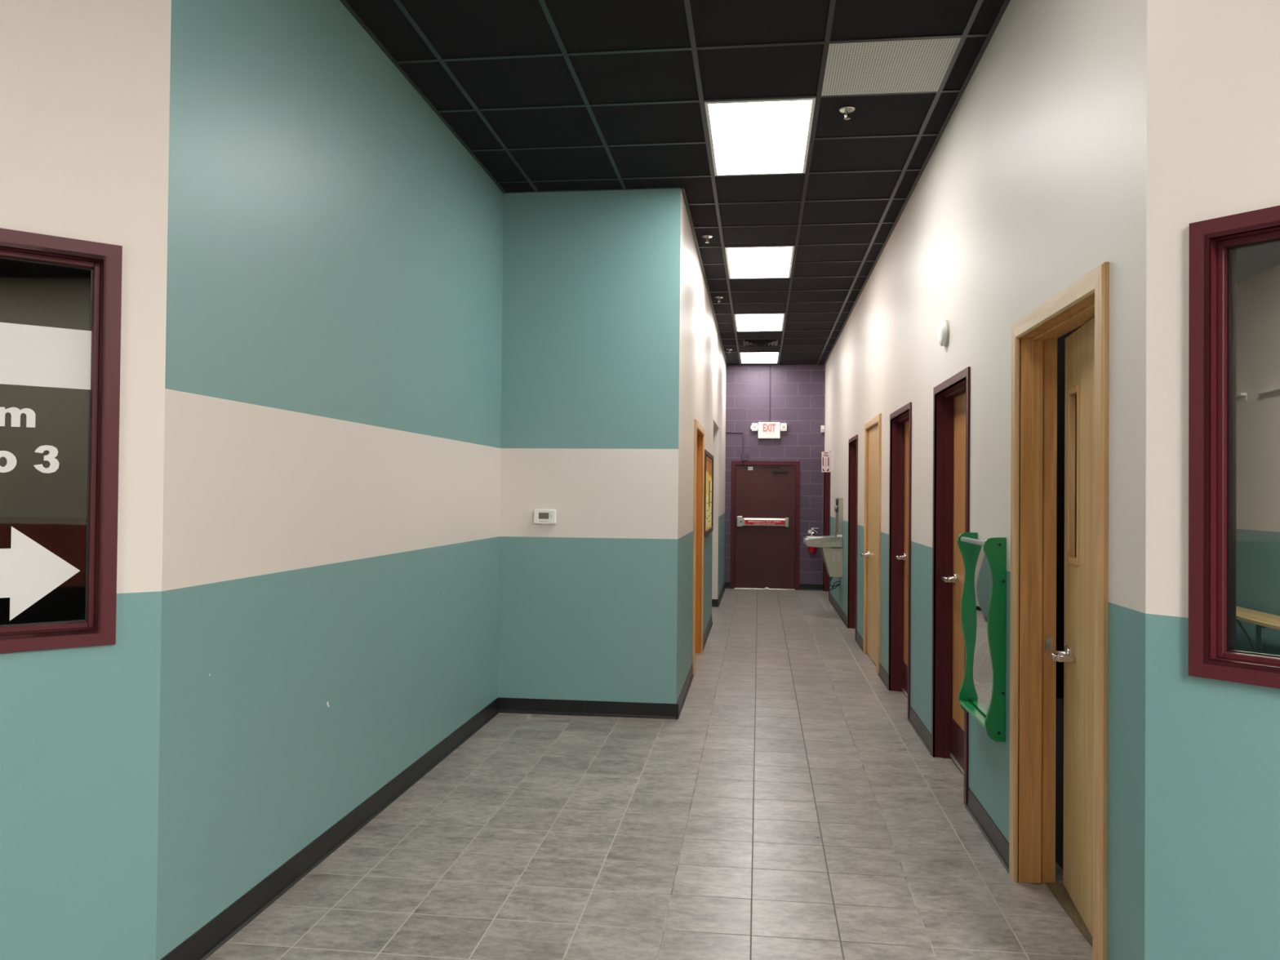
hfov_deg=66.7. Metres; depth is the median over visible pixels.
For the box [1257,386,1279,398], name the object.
wall ledge
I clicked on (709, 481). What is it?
paper
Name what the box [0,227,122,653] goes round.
window
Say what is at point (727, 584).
baseboard
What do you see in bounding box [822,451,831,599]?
door
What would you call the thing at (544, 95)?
ceiling
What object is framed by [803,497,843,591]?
fountain
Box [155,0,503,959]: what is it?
wall
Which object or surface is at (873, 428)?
door
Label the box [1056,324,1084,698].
wall
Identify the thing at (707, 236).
sprinkler
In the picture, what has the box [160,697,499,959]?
baseboard
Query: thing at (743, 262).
recessed light
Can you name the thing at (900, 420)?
door
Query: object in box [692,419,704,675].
door
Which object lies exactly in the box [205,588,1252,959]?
floor
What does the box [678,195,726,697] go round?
wall
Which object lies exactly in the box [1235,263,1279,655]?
wall
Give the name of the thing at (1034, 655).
door
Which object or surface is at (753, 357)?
recessed light
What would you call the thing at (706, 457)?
paper
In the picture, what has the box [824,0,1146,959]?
wall
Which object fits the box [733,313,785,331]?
recessed light
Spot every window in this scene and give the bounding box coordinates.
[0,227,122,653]
[1188,205,1279,688]
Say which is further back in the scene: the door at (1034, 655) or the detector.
the detector
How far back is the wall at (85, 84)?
2.82 m
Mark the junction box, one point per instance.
(744, 456)
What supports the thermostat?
attached to the wall at (588, 600)
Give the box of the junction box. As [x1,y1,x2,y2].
[741,453,748,467]
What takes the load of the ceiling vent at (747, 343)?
in the ceiling at (544, 95)
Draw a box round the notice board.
[703,449,713,537]
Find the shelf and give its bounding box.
[960,700,986,729]
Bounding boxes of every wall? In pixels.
[0,0,171,959]
[0,383,88,625]
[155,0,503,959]
[497,188,682,703]
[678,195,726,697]
[711,428,719,599]
[724,364,825,584]
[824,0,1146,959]
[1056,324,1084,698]
[1144,0,1279,959]
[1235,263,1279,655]
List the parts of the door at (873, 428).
handle, casing, head casing, casing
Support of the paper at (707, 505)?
attached to the notice board
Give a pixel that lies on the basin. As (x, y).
(836, 540)
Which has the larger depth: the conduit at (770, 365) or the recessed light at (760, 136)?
the conduit at (770, 365)
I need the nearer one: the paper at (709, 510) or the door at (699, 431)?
the door at (699, 431)
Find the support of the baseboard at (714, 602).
attached to the wall at (716, 431)
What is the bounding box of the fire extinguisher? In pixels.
[808,527,818,552]
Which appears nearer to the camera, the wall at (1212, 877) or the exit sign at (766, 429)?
the wall at (1212, 877)
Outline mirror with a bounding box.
[968,543,992,715]
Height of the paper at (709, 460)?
0.194 m
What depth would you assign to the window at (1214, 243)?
2.48 m
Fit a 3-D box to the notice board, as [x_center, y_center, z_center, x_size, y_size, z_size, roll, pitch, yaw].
[0.714,0.140,10.165,0.032,0.845,1.605,0,-1,7]
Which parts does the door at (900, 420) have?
handle, kick plate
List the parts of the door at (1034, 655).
casing, strike plate, head casing, handle, vision panel glass, casing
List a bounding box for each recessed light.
[704,97,815,176]
[724,245,794,279]
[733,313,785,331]
[739,351,779,363]
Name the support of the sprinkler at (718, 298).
attached to the ceiling at (544, 95)
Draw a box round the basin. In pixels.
[803,532,843,547]
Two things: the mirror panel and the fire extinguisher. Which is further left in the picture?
the fire extinguisher
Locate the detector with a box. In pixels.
[937,320,949,346]
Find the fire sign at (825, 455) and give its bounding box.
[821,451,831,471]
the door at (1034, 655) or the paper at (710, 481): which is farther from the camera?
the paper at (710, 481)
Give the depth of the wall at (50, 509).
9.79 m
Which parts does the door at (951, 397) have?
handle, kick plate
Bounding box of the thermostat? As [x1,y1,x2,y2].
[533,509,555,524]
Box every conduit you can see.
[725,431,743,453]
[768,364,770,422]
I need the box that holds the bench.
[1235,605,1279,653]
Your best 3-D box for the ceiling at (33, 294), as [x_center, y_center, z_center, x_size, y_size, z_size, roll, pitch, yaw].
[-6.311,-1.315,5.679,10.070,0.100,8.500,0,-1,7]
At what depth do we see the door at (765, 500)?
15.58 m
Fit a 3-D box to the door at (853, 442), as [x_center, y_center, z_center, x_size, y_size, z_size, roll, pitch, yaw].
[2.408,0.608,10.676,0.162,2.154,0.955,0,-1,7]
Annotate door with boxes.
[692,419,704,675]
[730,461,799,590]
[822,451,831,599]
[847,434,857,639]
[860,413,881,675]
[888,401,911,719]
[931,366,970,805]
[1008,262,1109,959]
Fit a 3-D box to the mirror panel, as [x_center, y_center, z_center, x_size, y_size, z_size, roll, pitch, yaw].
[1.513,0.669,4.333,0.089,0.849,0.560,0,-1,7]
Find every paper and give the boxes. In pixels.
[706,457,707,471]
[706,495,708,526]
[708,458,711,475]
[708,480,710,506]
[708,510,710,526]
[710,480,711,524]
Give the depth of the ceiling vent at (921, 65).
4.70 m
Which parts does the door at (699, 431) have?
casing, head casing, casing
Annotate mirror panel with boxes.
[957,532,1006,742]
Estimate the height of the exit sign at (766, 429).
0.260 m
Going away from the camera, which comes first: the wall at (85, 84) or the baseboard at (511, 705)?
the wall at (85, 84)
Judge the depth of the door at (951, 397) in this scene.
5.64 m
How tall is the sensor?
0.108 m
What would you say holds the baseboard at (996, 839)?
attached to the wall at (1035, 180)
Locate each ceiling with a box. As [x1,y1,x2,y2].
[0,258,90,330]
[339,0,1010,365]
[1236,241,1279,282]
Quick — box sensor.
[820,425,824,432]
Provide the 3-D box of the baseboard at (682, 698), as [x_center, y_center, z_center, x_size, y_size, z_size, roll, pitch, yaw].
[0.807,1.625,11.085,0.016,0.101,9.154,0,-1,7]
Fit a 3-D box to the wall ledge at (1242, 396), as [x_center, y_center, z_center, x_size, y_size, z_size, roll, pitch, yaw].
[6.073,-0.837,9.868,0.060,0.072,0.200,0,-1,7]
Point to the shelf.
(971, 707)
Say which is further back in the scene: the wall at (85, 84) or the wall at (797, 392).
the wall at (797, 392)
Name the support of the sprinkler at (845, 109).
attached to the ceiling at (544, 95)
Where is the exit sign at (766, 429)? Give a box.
[751,422,786,438]
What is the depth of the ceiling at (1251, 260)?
9.02 m
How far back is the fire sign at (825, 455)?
14.10 m
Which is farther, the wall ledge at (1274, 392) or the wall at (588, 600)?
the wall ledge at (1274, 392)
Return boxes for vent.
[742,339,777,346]
[821,37,960,95]
[831,551,840,561]
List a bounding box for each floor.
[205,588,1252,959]
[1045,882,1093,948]
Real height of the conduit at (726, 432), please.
0.350 m
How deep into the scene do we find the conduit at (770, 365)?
15.57 m
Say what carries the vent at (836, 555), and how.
attached to the fountain
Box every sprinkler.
[702,234,712,243]
[715,296,723,302]
[839,106,854,119]
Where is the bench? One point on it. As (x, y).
(1262, 620)
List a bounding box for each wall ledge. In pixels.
[1236,392,1246,401]
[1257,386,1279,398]
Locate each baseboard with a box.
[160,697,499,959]
[497,697,678,719]
[675,582,724,719]
[711,599,717,606]
[724,582,822,591]
[828,592,1008,873]
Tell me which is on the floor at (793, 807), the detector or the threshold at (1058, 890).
the threshold at (1058, 890)
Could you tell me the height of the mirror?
0.735 m
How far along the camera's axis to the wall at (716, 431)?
13.11 m

